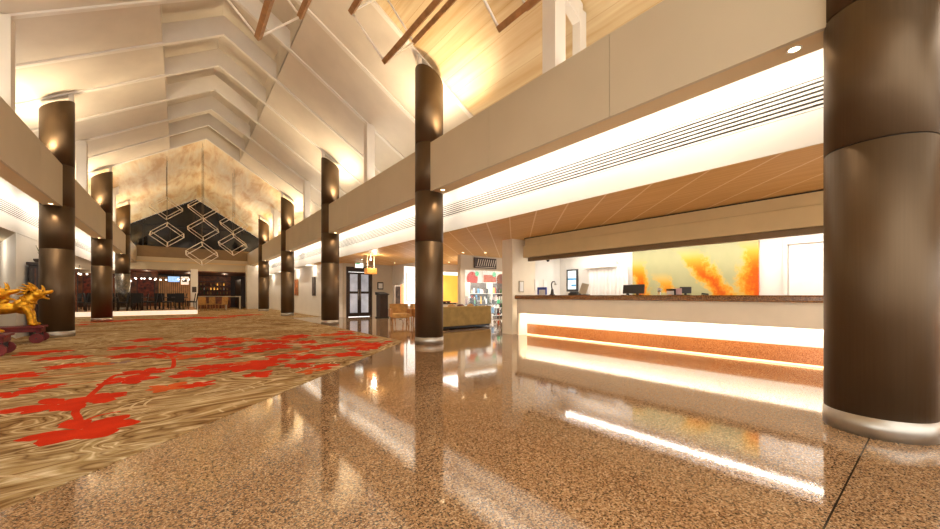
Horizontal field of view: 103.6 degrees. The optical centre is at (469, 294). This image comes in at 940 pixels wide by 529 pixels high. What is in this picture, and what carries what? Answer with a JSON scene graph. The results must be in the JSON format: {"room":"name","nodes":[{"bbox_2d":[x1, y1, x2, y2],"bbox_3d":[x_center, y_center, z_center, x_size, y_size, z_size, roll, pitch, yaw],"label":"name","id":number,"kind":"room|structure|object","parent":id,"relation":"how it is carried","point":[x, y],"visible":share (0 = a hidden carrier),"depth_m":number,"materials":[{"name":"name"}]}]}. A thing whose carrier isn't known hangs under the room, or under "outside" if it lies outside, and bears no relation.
{"room":"hotel lobby","nodes":[
{"label":"hotel lobby","id":0,"kind":"room"},
{"bbox_2d":[0,233,38,337],"bbox_3d":[-13.462,-0.245,11.380,4.415,2.790,1.047,0,0,34],"label":"wall pier","id":1,"kind":"object","parent":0,"point":[16,250],"visible":0.33,"depth_m":10.28,"materials":[{"name":"paint"}]},
{"bbox_2d":[0,177,114,269],"bbox_3d":[-12.689,-2.467,10.446,0.320,1.665,41.300,0,0,-38],"label":"wall","id":2,"kind":"structure","parent":0,"point":[10,193],"depth_m":10.16,"materials":[{"name":"paint"}]},
{"bbox_2d":[0,197,38,228],"bbox_3d":[-12.205,-2.177,10.061,0.020,0.327,3.031,0,0,-38],"label":"air vent","id":3,"kind":"object","parent":2,"relation":"in","point":[11,209],"depth_m":9.87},
{"bbox_2d":[75,238,90,252],"bbox_3d":[-17.273,-2.178,16.526,0.020,0.324,3.253,0,0,-38],"label":"air vent","id":4,"kind":"object","parent":2,"relation":"in","point":[78,243],"depth_m":16.38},
{"bbox_2d":[0,227,114,273],"bbox_3d":[-19.943,-1.670,12.955,8.600,0.060,41.000,0,0,-38],"label":"ceiling","id":5,"kind":"structure","parent":0,"point":[85,265],"depth_m":18.11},
{"bbox_2d":[75,272,157,306],"bbox_3d":[-28.108,-0.350,28.231,6.600,3.000,0.080,0,0,-38],"label":"wall","id":6,"kind":"structure","parent":0,"point":[133,284],"depth_m":29.32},
{"bbox_2d":[83,276,90,295],"bbox_3d":[-28.529,-0.600,27.796,0.800,1.600,0.046,0,0,-38],"label":"painting","id":7,"kind":"object","parent":6,"relation":"attached to","point":[86,279],"visible":0.32,"depth_m":27.66,"materials":[{"name":"brown wood"}]},
{"bbox_2d":[137,278,154,296],"bbox_3d":[-26.051,-0.600,29.739,1.100,1.600,0.046,0,0,-38],"label":"painting","id":8,"kind":"object","parent":6,"relation":"attached to","point":[145,286],"visible":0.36,"depth_m":29.74,"materials":[{"name":"brown wood"}]},
{"bbox_2d":[130,269,244,275],"bbox_3d":[-25.646,-1.870,30.276,21.000,0.080,6.700,0,0,-38],"label":"ceiling","id":9,"kind":"structure","parent":0,"point":[180,272],"depth_m":30.09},
{"bbox_2d":[167,270,179,281],"bbox_3d":[-21.565,-1.382,26.935,0.720,0.912,0.075,0,0,-38],"label":"television","id":10,"kind":"object","parent":9,"relation":"hanging from","point":[173,278],"visible":1,"depth_m":26.89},
{"bbox_2d":[0,307,401,510],"bbox_3d":[-12.195,1.143,13.851,13.900,0.013,45.150,0,0,-38],"label":"carpet","id":11,"kind":"structure","parent":0,"point":[100,396],"depth_m":5.01,"materials":[{"name":"carpet"}]},
{"bbox_2d":[0,332,16,355],"bbox_3d":[-9.430,0.946,6.707,1.436,0.402,0.690,0,0,-40],"label":"stand","id":12,"kind":"object","parent":11,"relation":"on","point":[6,346],"visible":1,"depth_m":7.15,"materials":[{"name":"brown wood"}]},
{"bbox_2d":[0,282,20,332],"bbox_3d":[-9.374,0.218,6.793,1.458,1.047,0.517,0,0,-44],"label":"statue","id":13,"kind":"object","parent":12,"relation":"on","point":[5,292],"visible":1,"depth_m":7.11,"materials":[{"name":"gold metal"}]},
{"bbox_2d":[0,325,49,342],"bbox_3d":[-10.949,0.946,8.629,1.436,0.402,0.690,0,0,-40],"label":"stand","id":14,"kind":"object","parent":11,"relation":"on","point":[40,335],"visible":0.98,"depth_m":8.75,"materials":[{"name":"brown wood"}]},
{"bbox_2d":[0,282,53,325],"bbox_3d":[-10.894,0.218,8.715,1.458,1.047,0.517,0,0,-44],"label":"statue","id":15,"kind":"object","parent":14,"relation":"on","point":[25,304],"visible":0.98,"depth_m":8.80,"materials":[{"name":"gold metal"}]},
{"bbox_2d":[26,262,38,335],"bbox_3d":[-12.416,0.115,10.851,0.570,2.070,1.100,0,0,-38],"label":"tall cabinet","id":16,"kind":"object","parent":11,"relation":"on","point":[33,266],"visible":0.16,"depth_m":10.38,"materials":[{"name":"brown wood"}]},
{"bbox_2d":[39,94,74,337],"bbox_3d":[-11.335,-2.240,10.161,0.682,6.778,0.682,0,0,-38],"label":"column","id":17,"kind":"structure","parent":11,"relation":"on","point":[57,118],"depth_m":9.97,"materials":[{"name":"brown metal"}]},
{"bbox_2d":[91,166,112,321],"bbox_3d":[-15.907,-2.240,15.992,0.682,6.778,0.682,0,0,-38],"label":"column","id":18,"kind":"structure","parent":11,"relation":"on","point":[102,183],"depth_m":15.79,"materials":[{"name":"brown metal"}]},
{"bbox_2d":[75,306,197,316],"bbox_3d":[-24.252,1.020,25.111,8.820,0.260,14.550,0,0,-38],"label":"platform","id":19,"kind":"object","parent":11,"relation":"on","point":[144,307],"visible":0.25,"depth_m":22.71,"materials":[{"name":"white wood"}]},
{"bbox_2d":[75,269,77,311],"bbox_3d":[-20.687,-0.240,19.106,0.600,2.260,0.108,0,0,-38],"label":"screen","id":20,"kind":"object","parent":19,"relation":"on","point":[76,280],"visible":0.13,"depth_m":19.26,"materials":[{"name":"brown wood"}]},
{"bbox_2d":[115,200,130,309],"bbox_3d":[-20.479,-2.322,21.823,0.680,6.614,0.680,0,0,33],"label":"column","id":21,"kind":"structure","parent":19,"relation":"on","point":[122,261],"depth_m":21.60,"materials":[{"name":"brown metal"}]},
{"bbox_2d":[131,293,141,310],"bbox_3d":[-19.083,0.390,21.177,0.440,1.001,0.520,0,0,-38],"label":"dining chair","id":22,"kind":"object","parent":19,"relation":"on","point":[135,297],"visible":0.97,"depth_m":21.01,"materials":[{"name":"brown wood"}]},
{"bbox_2d":[167,293,174,307],"bbox_3d":[-20.842,0.390,25.770,0.440,1.001,0.520,0,0,-38],"label":"dining chair","id":23,"kind":"object","parent":19,"relation":"on","point":[169,295],"visible":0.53,"depth_m":25.60,"materials":[{"name":"brown wood"}]},
{"bbox_2d":[158,276,190,305],"bbox_3d":[-23.336,-0.310,29.356,2.200,2.400,0.100,0,0,-38],"label":"screen","id":24,"kind":"object","parent":19,"relation":"on","point":[165,287],"visible":0.43,"depth_m":29.28,"materials":[{"name":"brown wood"}]},
{"bbox_2d":[175,293,183,309],"bbox_3d":[-17.425,0.390,22.223,0.440,1.001,0.520,0,0,-38],"label":"dining chair","id":25,"kind":"object","parent":19,"relation":"on","point":[179,297],"visible":1,"depth_m":22.04,"materials":[{"name":"brown wood"}]},
{"bbox_2d":[191,269,197,309],"bbox_3d":[-20.384,-0.375,27.350,0.430,3.050,0.400,0,0,-38],"label":"pillar","id":26,"kind":"structure","parent":11,"relation":"on","point":[194,272],"depth_m":27.20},
{"bbox_2d":[198,297,206,310],"bbox_3d":[-19.372,0.650,26.794,0.520,1.001,0.440,0,0,35],"label":"wooden chair","id":27,"kind":"object","parent":11,"relation":"on","point":[201,300],"visible":0.96,"depth_m":26.82,"materials":[{"name":"brown wood"}]},
{"bbox_2d":[198,296,229,308],"bbox_3d":[-22.002,0.620,31.545,2.700,1.060,0.800,0,0,-38],"label":"bar table","id":28,"kind":"object","parent":11,"relation":"on","point":[218,299],"depth_m":31.50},
{"bbox_2d":[235,279,241,308],"bbox_3d":[-20.560,-0.100,32.866,0.100,2.500,3.900,0,0,-38],"label":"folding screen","id":29,"kind":"object","parent":11,"relation":"on","point":[238,283],"visible":0.86,"depth_m":32.49,"materials":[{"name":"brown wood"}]},
{"bbox_2d":[245,265,257,308],"bbox_3d":[-18.271,-0.650,31.040,0.850,3.600,1.000,0,0,-38],"label":"pier","id":30,"kind":"object","parent":11,"relation":"on","point":[251,272],"visible":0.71,"depth_m":30.66,"materials":[{"name":"paint"}]},
{"bbox_2d":[258,215,268,310],"bbox_3d":[-14.695,-2.240,26.359,0.682,6.778,0.682,0,0,-38],"label":"column","id":31,"kind":"structure","parent":11,"relation":"on","point":[263,227],"depth_m":26.09,"materials":[{"name":"brown metal"}]},
{"bbox_2d":[281,193,293,315],"bbox_3d":[-10.123,-2.240,20.527,0.682,6.778,0.682,0,0,-38],"label":"column","id":32,"kind":"structure","parent":11,"relation":"on","point":[287,208],"depth_m":20.25,"materials":[{"name":"brown metal"}]},
{"bbox_2d":[158,274,244,306],"bbox_3d":[-27.158,-0.375,32.204,21.000,3.050,0.200,0,0,-38],"label":"wall","id":33,"kind":"structure","parent":0,"point":[233,278],"depth_m":35.55,"materials":[{"name":"brown wood"}]},
{"bbox_2d":[160,0,309,157],"bbox_3d":[-8.443,-7.741,12.429,2.900,1.718,14.920,0,0,-38],"label":"ceiling","id":34,"kind":"structure","parent":0,"point":[198,9],"depth_m":11.90,"materials":[{"name":"paint"}]},
{"bbox_2d":[269,264,320,315],"bbox_3d":[-14.241,-0.245,27.846,0.150,2.790,20.600,0,0,-38],"label":"wall","id":35,"kind":"structure","parent":0,"point":[304,302],"depth_m":22.44,"materials":[{"name":"paint"}]},
{"bbox_2d":[312,277,315,295],"bbox_3d":[-8.711,-0.485,20.618,0.046,1.050,0.620,0,0,-38],"label":"painting","id":36,"kind":"object","parent":35,"relation":"attached to","point":[313,278],"visible":1,"depth_m":20.50,"materials":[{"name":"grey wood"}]},
{"bbox_2d":[0,0,663,239],"bbox_3d":[-9.899,-5.494,14.286,14.750,4.633,39.700,0,0,-38],"label":"ceiling","id":37,"kind":"structure","parent":0,"point":[312,44],"depth_m":10.27,"materials":[{"name":"paint"}]},
{"bbox_2d":[76,140,87,192],"bbox_3d":[-13.672,-4.331,13.037,0.260,2.161,0.260,0,0,-38],"label":"column","id":38,"kind":"structure","parent":37,"relation":"attached to","point":[81,146],"depth_m":12.96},
{"bbox_2d":[149,167,182,219],"bbox_3d":[-15.872,-5.327,19.351,1.363,2.893,1.190,0,0,-38],"label":"frame","id":39,"kind":"object","parent":37,"relation":"hanging from","point":[166,197],"visible":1,"depth_m":19.42,"materials":[{"name":"metal"}]},
{"bbox_2d":[149,222,183,246],"bbox_3d":[-15.216,-4.592,18.595,1.363,4.424,1.190,0,0,-38],"label":"frame","id":40,"kind":"object","parent":37,"relation":"hanging from","point":[166,222],"visible":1,"depth_m":18.56,"materials":[{"name":"metal"}]},
{"bbox_2d":[15,49,362,183],"bbox_3d":[-8.443,-6.239,12.429,11.200,4.022,0.120,0,0,-38],"label":"trim","id":41,"kind":"structure","parent":37,"relation":"attached to","point":[186,63],"depth_m":12.19,"materials":[{"name":"paint"}]},
{"bbox_2d":[31,74,346,193],"bbox_3d":[-9.586,-6.239,13.886,11.200,4.022,0.120,0,0,-38],"label":"trim","id":42,"kind":"structure","parent":37,"relation":"attached to","point":[191,87],"depth_m":13.70,"materials":[{"name":"paint"}]},
{"bbox_2d":[133,201,250,249],"bbox_3d":[-22.161,-5.692,29.883,14.000,3.884,0.060,0,0,-38],"label":"trim","id":43,"kind":"structure","parent":37,"relation":"attached to","point":[142,223],"depth_m":29.86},
{"bbox_2d":[75,128,311,214],"bbox_3d":[-13.015,-6.239,18.260,11.200,4.022,0.120,0,0,-38],"label":"trim","id":44,"kind":"structure","parent":37,"relation":"attached to","point":[195,136],"depth_m":18.12,"materials":[{"name":"paint"}]},
{"bbox_2d":[15,16,380,172],"bbox_3d":[-7.300,-6.239,10.971,11.200,4.022,0.120,0,0,-38],"label":"trim","id":45,"kind":"structure","parent":37,"relation":"attached to","point":[178,32],"depth_m":10.71,"materials":[{"name":"paint"}]},
{"bbox_2d":[75,113,320,208],"bbox_3d":[-11.872,-6.239,16.802,11.200,4.022,0.120,0,0,-38],"label":"trim","id":46,"kind":"structure","parent":37,"relation":"attached to","point":[200,121],"depth_m":16.66,"materials":[{"name":"paint"}]},
{"bbox_2d":[75,96,320,192],"bbox_3d":[-10.729,-6.239,15.344,11.200,4.022,0.120,0,0,-38],"label":"trim","id":47,"kind":"structure","parent":37,"relation":"attached to","point":[175,111],"depth_m":15.19,"materials":[{"name":"paint"}]},
{"bbox_2d":[185,143,217,265],"bbox_3d":[-13.867,-4.576,19.144,1.363,6.192,1.190,0,0,-38],"label":"frame","id":48,"kind":"object","parent":37,"relation":"hanging from","point":[202,242],"visible":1,"depth_m":18.68,"materials":[{"name":"metal"}]},
{"bbox_2d":[187,218,218,240],"bbox_3d":[-14.175,-5.276,19.666,1.363,4.892,1.190,0,0,-38],"label":"frame","id":49,"kind":"object","parent":37,"relation":"hanging from","point":[201,218],"visible":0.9,"depth_m":19.62,"materials":[{"name":"metal"}]},
{"bbox_2d":[187,197,218,218],"bbox_3d":[-14.529,-5.907,20.150,1.363,3.654,1.190,0,0,-38],"label":"frame","id":50,"kind":"object","parent":37,"relation":"hanging from","point":[216,208],"visible":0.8,"depth_m":20.12,"materials":[{"name":"metal"}]},
{"bbox_2d":[5,0,404,158],"bbox_3d":[-6.157,-6.239,9.513,11.200,4.022,0.120,0,0,-38],"label":"trim","id":51,"kind":"structure","parent":37,"relation":"attached to","point":[253,8],"depth_m":9.77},
{"bbox_2d":[218,173,247,255],"bbox_3d":[-13.343,-4.554,20.826,1.363,4.748,1.190,0,0,-38],"label":"frame","id":52,"kind":"object","parent":37,"relation":"hanging from","point":[232,173],"visible":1,"depth_m":20.98,"materials":[{"name":"metal"}]},
{"bbox_2d":[219,177,247,234],"bbox_3d":[-13.635,-5.148,21.360,1.363,3.436,1.190,0,0,-38],"label":"frame","id":53,"kind":"object","parent":37,"relation":"hanging from","point":[221,223],"visible":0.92,"depth_m":21.51,"materials":[{"name":"metal"}]},
{"bbox_2d":[227,0,311,40],"bbox_3d":[-3.030,-6.032,5.566,1.464,3.405,1.940,0,0,-38],"label":"frame","id":54,"kind":"object","parent":37,"relation":"hanging from","point":[259,33],"visible":1,"depth_m":6.19,"materials":[{"name":"brown wood"}]},
{"bbox_2d":[303,181,309,219],"bbox_3d":[-7.786,-4.331,17.652,0.260,2.161,0.260,0,0,-38],"label":"column","id":55,"kind":"structure","parent":37,"relation":"attached to","point":[306,184],"depth_m":17.55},
{"bbox_2d":[295,0,414,123],"bbox_3d":[-5.014,-6.239,8.055,11.200,4.022,0.120,0,0,-38],"label":"trim","id":56,"kind":"structure","parent":37,"relation":"attached to","point":[309,12],"depth_m":9.64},
{"bbox_2d":[348,0,456,64],"bbox_3d":[-0.971,-5.425,6.165,1.393,2.151,2.140,0,0,-38],"label":"frame","id":57,"kind":"object","parent":37,"relation":"hanging from","point":[433,5],"visible":1,"depth_m":6.58,"materials":[{"name":"brown wood"}]},
{"bbox_2d":[368,0,472,117],"bbox_3d":[-3.870,-6.239,6.597,11.200,4.022,0.120,0,0,-38],"label":"trim","id":58,"kind":"structure","parent":37,"relation":"attached to","point":[374,4],"depth_m":8.59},
{"bbox_2d":[483,0,540,32],"bbox_3d":[0.779,-4.938,4.728,1.252,2.517,1.240,0,0,-38],"label":"frame","id":59,"kind":"object","parent":37,"relation":"hanging from","point":[527,5],"visible":1,"depth_m":4.99,"materials":[{"name":"brown wood"}]},
{"bbox_2d":[339,263,342,316],"bbox_3d":[-7.225,-0.245,19.457,1.547,2.790,0.179,0,0,25],"label":"wall","id":60,"kind":"structure","parent":0,"point":[340,264],"depth_m":19.11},
{"bbox_2d":[343,263,391,316],"bbox_3d":[-4.830,-0.245,20.421,4.400,2.790,0.200,0,0,-38],"label":"wall","id":61,"kind":"structure","parent":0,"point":[384,272],"depth_m":20.10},
{"bbox_2d":[346,266,371,316],"bbox_3d":[-5.841,-0.160,19.523,1.400,2.620,0.144,0,0,-38],"label":"double door","id":62,"kind":"structure","parent":61,"relation":"attached to","point":[358,284],"depth_m":19.48,"materials":[{"name":"brown wood"}]},
{"bbox_2d":[392,263,414,317],"bbox_3d":[-3.135,-0.245,19.272,0.150,2.790,3.800,0,0,-38],"label":"wall","id":63,"kind":"structure","parent":0,"point":[397,270],"depth_m":20.11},
{"bbox_2d":[443,264,457,270],"bbox_3d":[-0.070,-0.245,20.753,6.500,2.790,0.150,0,0,-38],"label":"wall","id":64,"kind":"structure","parent":0,"point":[450,267],"depth_m":19.89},
{"bbox_2d":[458,254,464,305],"bbox_3d":[-0.352,-0.245,15.100,0.220,2.790,0.200,0,0,-38],"label":"wall","id":65,"kind":"structure","parent":0,"point":[461,258],"depth_m":15.02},
{"bbox_2d":[465,270,496,319],"bbox_3d":[0.470,0.035,15.745,1.830,2.130,0.012,0,0,-38],"label":"window","id":66,"kind":"structure","parent":65,"relation":"in","point":[480,286],"depth_m":15.79,"materials":[{"name":"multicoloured glass"}]},
{"bbox_2d":[465,255,501,271],"bbox_3d":[1.328,-1.345,16.417,4.050,0.590,0.120,0,0,-38],"label":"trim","id":67,"kind":"structure","parent":65,"relation":"attached to","point":[469,259],"depth_m":15.58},
{"bbox_2d":[474,257,495,268],"bbox_3d":[0.658,-1.350,15.773,1.240,0.440,0.048,0,0,-38],"label":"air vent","id":68,"kind":"object","parent":65,"relation":"attached to","point":[487,263],"visible":1,"depth_m":15.74,"materials":[{"name":"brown metal"}]},
{"bbox_2d":[0,316,939,528],"bbox_3d":[-10.852,1.250,16.271,27.000,0.200,49.000,0,0,-38],"label":"floor","id":69,"kind":"structure","parent":0,"point":[483,427],"depth_m":2.67,"materials":[{"name":"stone"}]},
{"bbox_2d":[188,275,230,306],"bbox_3d":[-23.953,-0.300,34.114,3.200,2.900,0.350,0,0,-38],"label":"bar shelf","id":70,"kind":"object","parent":69,"relation":"on","point":[225,280],"visible":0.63,"depth_m":34.37,"materials":[{"name":"brown wood"}]},
{"bbox_2d":[321,151,338,324],"bbox_3d":[-5.551,-2.240,14.696,0.682,6.778,0.682,0,0,-38],"label":"column","id":71,"kind":"structure","parent":69,"relation":"on","point":[329,170],"depth_m":14.40,"materials":[{"name":"brown metal"}]},
{"bbox_2d":[375,292,388,317],"bbox_3d":[-4.418,0.500,18.634,0.520,1.300,0.500,0,0,-44],"label":"lectern","id":72,"kind":"object","parent":69,"relation":"on","point":[381,297],"visible":0.99,"depth_m":18.51,"materials":[{"name":"brown wood"}]},
{"bbox_2d":[394,285,399,318],"bbox_3d":[-3.551,0.301,18.033,0.459,1.704,0.600,0,0,43],"label":"easel","id":73,"kind":"object","parent":69,"relation":"on","point":[396,287],"visible":0.49,"depth_m":17.75,"materials":[{"name":"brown wood"}]},
{"bbox_2d":[395,286,399,303],"bbox_3d":[-3.394,0.030,17.884,0.005,0.880,0.500,0,0,43],"label":"poster","id":74,"kind":"object","parent":73,"relation":"attached to","point":[397,288],"depth_m":17.79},
{"bbox_2d":[388,304,410,324],"bbox_3d":[-2.757,0.751,14.521,0.810,0.801,0.740,0,0,-19],"label":"armchair","id":75,"kind":"object","parent":69,"relation":"on","point":[395,310],"visible":0.97,"depth_m":14.64,"materials":[{"name":"brown wood"}]},
{"bbox_2d":[399,284,404,319],"bbox_3d":[-3.157,0.325,17.348,0.340,1.650,0.335,0,0,-38],"label":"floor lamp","id":76,"kind":"object","parent":69,"relation":"on","point":[401,285],"visible":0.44,"depth_m":17.25,"materials":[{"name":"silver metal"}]},
{"bbox_2d":[404,266,414,319],"bbox_3d":[-2.686,-0.075,16.974,0.720,2.450,0.090,0,0,-38],"label":"lightbox","id":77,"kind":"object","parent":69,"relation":"on","point":[409,272],"visible":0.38,"depth_m":16.87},
{"bbox_2d":[415,54,442,344],"bbox_3d":[-0.979,-2.240,8.865,0.682,6.778,0.682,0,0,-38],"label":"column","id":78,"kind":"structure","parent":69,"relation":"on","point":[428,84],"depth_m":8.56,"materials":[{"name":"brown metal"}]},
{"bbox_2d":[443,270,457,305],"bbox_3d":[-1.058,-0.075,19.744,1.600,2.450,0.140,0,0,-38],"label":"panel","id":79,"kind":"object","parent":69,"relation":"on","point":[450,278],"visible":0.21,"depth_m":19.72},
{"bbox_2d":[443,306,490,328],"bbox_3d":[-0.441,0.755,13.073,2.500,0.730,0.860,0,0,-42],"label":"sofa","id":80,"kind":"object","parent":69,"relation":"on","point":[453,316],"visible":0.7,"depth_m":12.78,"materials":[{"name":"fabric"}]},
{"bbox_2d":[502,239,534,333],"bbox_3d":[1.486,-0.245,11.248,0.980,2.790,0.430,0,0,-38],"label":"wall pier","id":81,"kind":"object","parent":69,"relation":"on","point":[516,268],"visible":0.71,"depth_m":10.96,"materials":[{"name":"paint"}]},
{"bbox_2d":[515,295,822,367],"bbox_3d":[5.144,0.578,6.263,0.875,1.145,11.510,0,0,-38],"label":"reception desk","id":82,"kind":"object","parent":69,"relation":"on","point":[784,329],"depth_m":7.12,"materials":[{"name":"stone"}]},
{"bbox_2d":[537,287,546,294],"bbox_3d":[2.011,-0.106,10.319,0.120,0.220,0.320,0,0,-44],"label":"brochure holder","id":83,"kind":"object","parent":82,"relation":"on","point":[540,290],"visible":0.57,"depth_m":10.29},
{"bbox_2d":[579,283,589,294],"bbox_3d":[2.870,-0.152,9.320,0.242,0.312,0.220,0,0,35],"label":"tablet stand","id":84,"kind":"object","parent":82,"relation":"on","point":[584,287],"visible":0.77,"depth_m":9.29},
{"bbox_2d":[630,284,644,294],"bbox_3d":[3.743,-0.116,8.272,0.180,0.241,0.300,0,0,-44],"label":"monitor","id":85,"kind":"object","parent":82,"relation":"on","point":[637,289],"visible":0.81,"depth_m":8.25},
{"bbox_2d":[515,295,822,302],"bbox_3d":[5.153,0.060,6.252,0.875,0.110,11.480,0,0,-38],"label":"countertop","id":86,"kind":"structure","parent":82,"relation":"on","point":[721,298],"depth_m":6.86,"materials":[{"name":"stone"}]},
{"bbox_2d":[527,334,822,367],"bbox_3d":[5.192,1.134,6.263,0.018,0.028,11.450,0,0,-38],"label":"light","id":87,"kind":"object","parent":82,"relation":"attached to","point":[764,359],"depth_m":7.32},
{"bbox_2d":[680,287,691,294],"bbox_3d":[4.387,-0.081,7.532,0.210,0.170,0.180,0,0,40],"label":"monitor","id":88,"kind":"object","parent":82,"relation":"on","point":[685,290],"visible":0.78,"depth_m":7.51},
{"bbox_2d":[823,0,939,444],"bbox_3d":[3.489,-2.240,3.168,0.682,6.778,0.682,0,0,-38],"label":"column","id":89,"kind":"structure","parent":69,"relation":"on","point":[881,58],"depth_m":2.92,"materials":[{"name":"brown metal"}]},
{"bbox_2d":[269,48,822,273],"bbox_3d":[-5.505,-2.467,16.079,0.320,1.665,41.300,0,0,-38],"label":"bulkhead","id":90,"kind":"structure","parent":0,"point":[803,130],"depth_m":5.43,"materials":[{"name":"paint"}]},
{"bbox_2d":[135,245,249,260],"bbox_3d":[-22.861,-3.275,29.156,18.000,0.850,0.700,0,0,-38],"label":"trim","id":91,"kind":"structure","parent":90,"relation":"attached to","point":[142,250],"depth_m":29.17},
{"bbox_2d":[130,256,257,271],"bbox_3d":[-22.738,-2.375,28.999,18.000,0.950,1.100,0,0,-38],"label":"trim","id":92,"kind":"structure","parent":90,"relation":"attached to","point":[138,264],"depth_m":28.78,"materials":[{"name":"paint"}]},
{"bbox_2d":[130,199,257,251],"bbox_3d":[-22.172,-5.464,29.938,14.750,4.572,0.040,0,0,-38],"label":"window","id":93,"kind":"structure","parent":90,"relation":"in","point":[185,218],"depth_m":29.70,"materials":[{"name":"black glass"}]},
{"bbox_2d":[269,77,822,268],"bbox_3d":[-5.618,-2.180,15.991,0.020,0.340,41.300,0,0,-38],"label":"air vent","id":94,"kind":"object","parent":90,"relation":"in","point":[808,96],"visible":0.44,"depth_m":5.43,"materials":[{"name":"metal"}]},
{"bbox_2d":[566,0,585,54],"bbox_3d":[1.568,-4.410,6.154,1.012,2.320,0.150,0,0,-38],"label":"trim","id":95,"kind":"structure","parent":90,"relation":"attached to","point":[575,12],"depth_m":6.32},
{"bbox_2d":[269,143,822,274],"bbox_3d":[-3.801,-1.670,21.418,9.550,0.060,47.600,0,0,-38],"label":"ceiling","id":96,"kind":"structure","parent":0,"point":[800,170],"depth_m":6.63,"materials":[{"name":"brown wood"}]},
{"bbox_2d":[364,255,376,273],"bbox_3d":[-4.114,-1.253,15.327,0.450,0.766,0.280,0,0,-38],"label":"pendant lantern","id":97,"kind":"object","parent":96,"relation":"hanging from","point":[367,270],"visible":1,"depth_m":15.25,"materials":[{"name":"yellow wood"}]},
{"bbox_2d":[523,189,822,261],"bbox_3d":[5.184,-1.299,6.257,0.320,0.678,11.450,0,0,-38],"label":"bulkhead","id":98,"kind":"object","parent":96,"relation":"attached to","point":[799,214],"visible":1,"depth_m":7.12,"materials":[{"name":"paint"}]},
{"bbox_2d":[535,259,559,294],"bbox_3d":[2.469,-0.245,11.924,1.400,2.790,0.280,0,0,-38],"label":"wall","id":99,"kind":"structure","parent":0,"point":[549,271],"depth_m":11.80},
{"bbox_2d":[560,237,788,294],"bbox_3d":[6.797,-0.245,7.376,0.200,2.790,12.220,0,0,-38],"label":"wall","id":100,"kind":"structure","parent":0,"point":[771,251],"depth_m":7.92,"materials":[{"name":"paint"}]},
{"bbox_2d":[567,269,577,291],"bbox_3d":[3.231,-0.460,11.683,0.058,0.700,0.420,0,0,-38],"label":"wall screen","id":101,"kind":"object","parent":100,"relation":"attached to","point":[572,274],"visible":1,"depth_m":11.64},
{"bbox_2d":[584,260,627,294],"bbox_3d":[3.907,0.030,10.688,0.140,2.040,1.340,0,0,-38],"label":"curtain","id":102,"kind":"object","parent":100,"relation":"attached to","point":[606,277],"visible":0.45,"depth_m":10.65,"materials":[{"name":"fabric"}]},
{"bbox_2d":[633,240,758,294],"bbox_3d":[5.327,-0.305,9.031,0.050,1.810,2.800,0,0,-38],"label":"wall panel","id":103,"kind":"object","parent":100,"relation":"attached to","point":[732,268],"visible":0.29,"depth_m":8.75,"materials":[{"name":"glass"}]},
{"bbox_2d":[784,234,822,294],"bbox_3d":[6.855,-0.350,7.027,0.060,1.800,1.400,0,0,-38],"label":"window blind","id":104,"kind":"object","parent":100,"relation":"attached to","point":[805,251],"visible":0.18,"depth_m":7.33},
{"bbox_3d":[-4.662,-3.350,16.740,3.480,0.100,41.300,0,0,-38],"label":"ceiling","id":105,"kind":"structure","parent":0,"visible":0},
{"bbox_2d":[247,0,826,265],"bbox_3d":[-6.177,-2.960,15.552,0.370,1.120,41.300,0,0,-38],"label":"fascia beam","id":106,"kind":"structure","parent":105,"relation":"attached to","point":[672,46],"depth_m":5.07,"materials":[{"name":"paint"}]},
{"bbox_2d":[252,31,823,265],"bbox_3d":[-6.158,-2.405,15.567,0.320,0.010,41.300,0,0,-38],"label":"trim","id":107,"kind":"structure","parent":106,"relation":"attached to","point":[810,44],"depth_m":4.84,"materials":[{"name":"paint"}]},
{"bbox_2d":[786,45,802,53],"bbox_3d":[3.165,-2.397,3.613,0.124,0.006,0.124,0,0,-38],"label":"recessed light","id":108,"kind":"object","parent":107,"relation":"attached to","point":[796,48],"visible":1,"depth_m":3.61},
{"bbox_3d":[-6.162,-3.500,15.564,0.390,0.040,41.300,0,0,-38],"label":"trim","id":109,"kind":"structure","parent":106,"relation":"on","visible":0},
{"bbox_2d":[273,209,277,237],"bbox_3d":[-12.358,-4.331,23.483,0.260,2.161,0.260,0,0,-38],"label":"trim","id":110,"kind":"structure","parent":109,"relation":"on","point":[275,212],"depth_m":23.37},
{"bbox_2d":[364,123,374,182],"bbox_3d":[-3.213,-4.331,11.821,0.260,2.161,0.260,0,0,-38],"label":"column","id":111,"kind":"structure","parent":109,"relation":"on","point":[369,129],"depth_m":11.73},
{"bbox_2d":[542,0,565,73],"bbox_3d":[1.359,-4.331,5.989,0.260,2.161,0.260,0,0,-38],"label":"column","id":112,"kind":"structure","parent":109,"relation":"on","point":[553,11],"depth_m":5.90,"materials":[{"name":"paint"}]},
{"bbox_3d":[-13.531,-3.350,9.786,3.480,0.100,41.300,0,0,-38],"label":"ceiling","id":113,"kind":"structure","parent":0,"visible":0},
{"bbox_2d":[0,96,136,261],"bbox_3d":[-12.016,-2.960,10.974,0.370,1.120,41.300,0,0,-38],"label":"fascia beam","id":114,"kind":"structure","parent":113,"relation":"attached to","point":[22,151],"depth_m":8.43,"materials":[{"name":"paint"}]},
{"bbox_2d":[0,162,134,261],"bbox_3d":[-12.036,-2.405,10.958,0.320,0.010,41.300,0,0,-38],"label":"trim","id":115,"kind":"structure","parent":114,"relation":"attached to","point":[6,173],"depth_m":8.66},
{"bbox_3d":[-12.032,-3.500,10.961,0.390,0.040,41.300,0,0,-38],"label":"trim","id":116,"kind":"structure","parent":114,"relation":"on","visible":0},
{"bbox_2d":[0,13,14,111],"bbox_3d":[-9.100,-4.331,7.205,0.260,2.161,0.260,0,0,-38],"label":"column","id":117,"kind":"structure","parent":116,"relation":"on","point":[7,25],"depth_m":7.16,"materials":[{"name":"paint"}]},
{"bbox_2d":[113,189,115,223],"bbox_3d":[-18.244,-4.331,18.868,0.260,2.161,0.260,0,0,-38],"label":"trim","id":118,"kind":"structure","parent":116,"relation":"on","point":[114,190],"depth_m":18.83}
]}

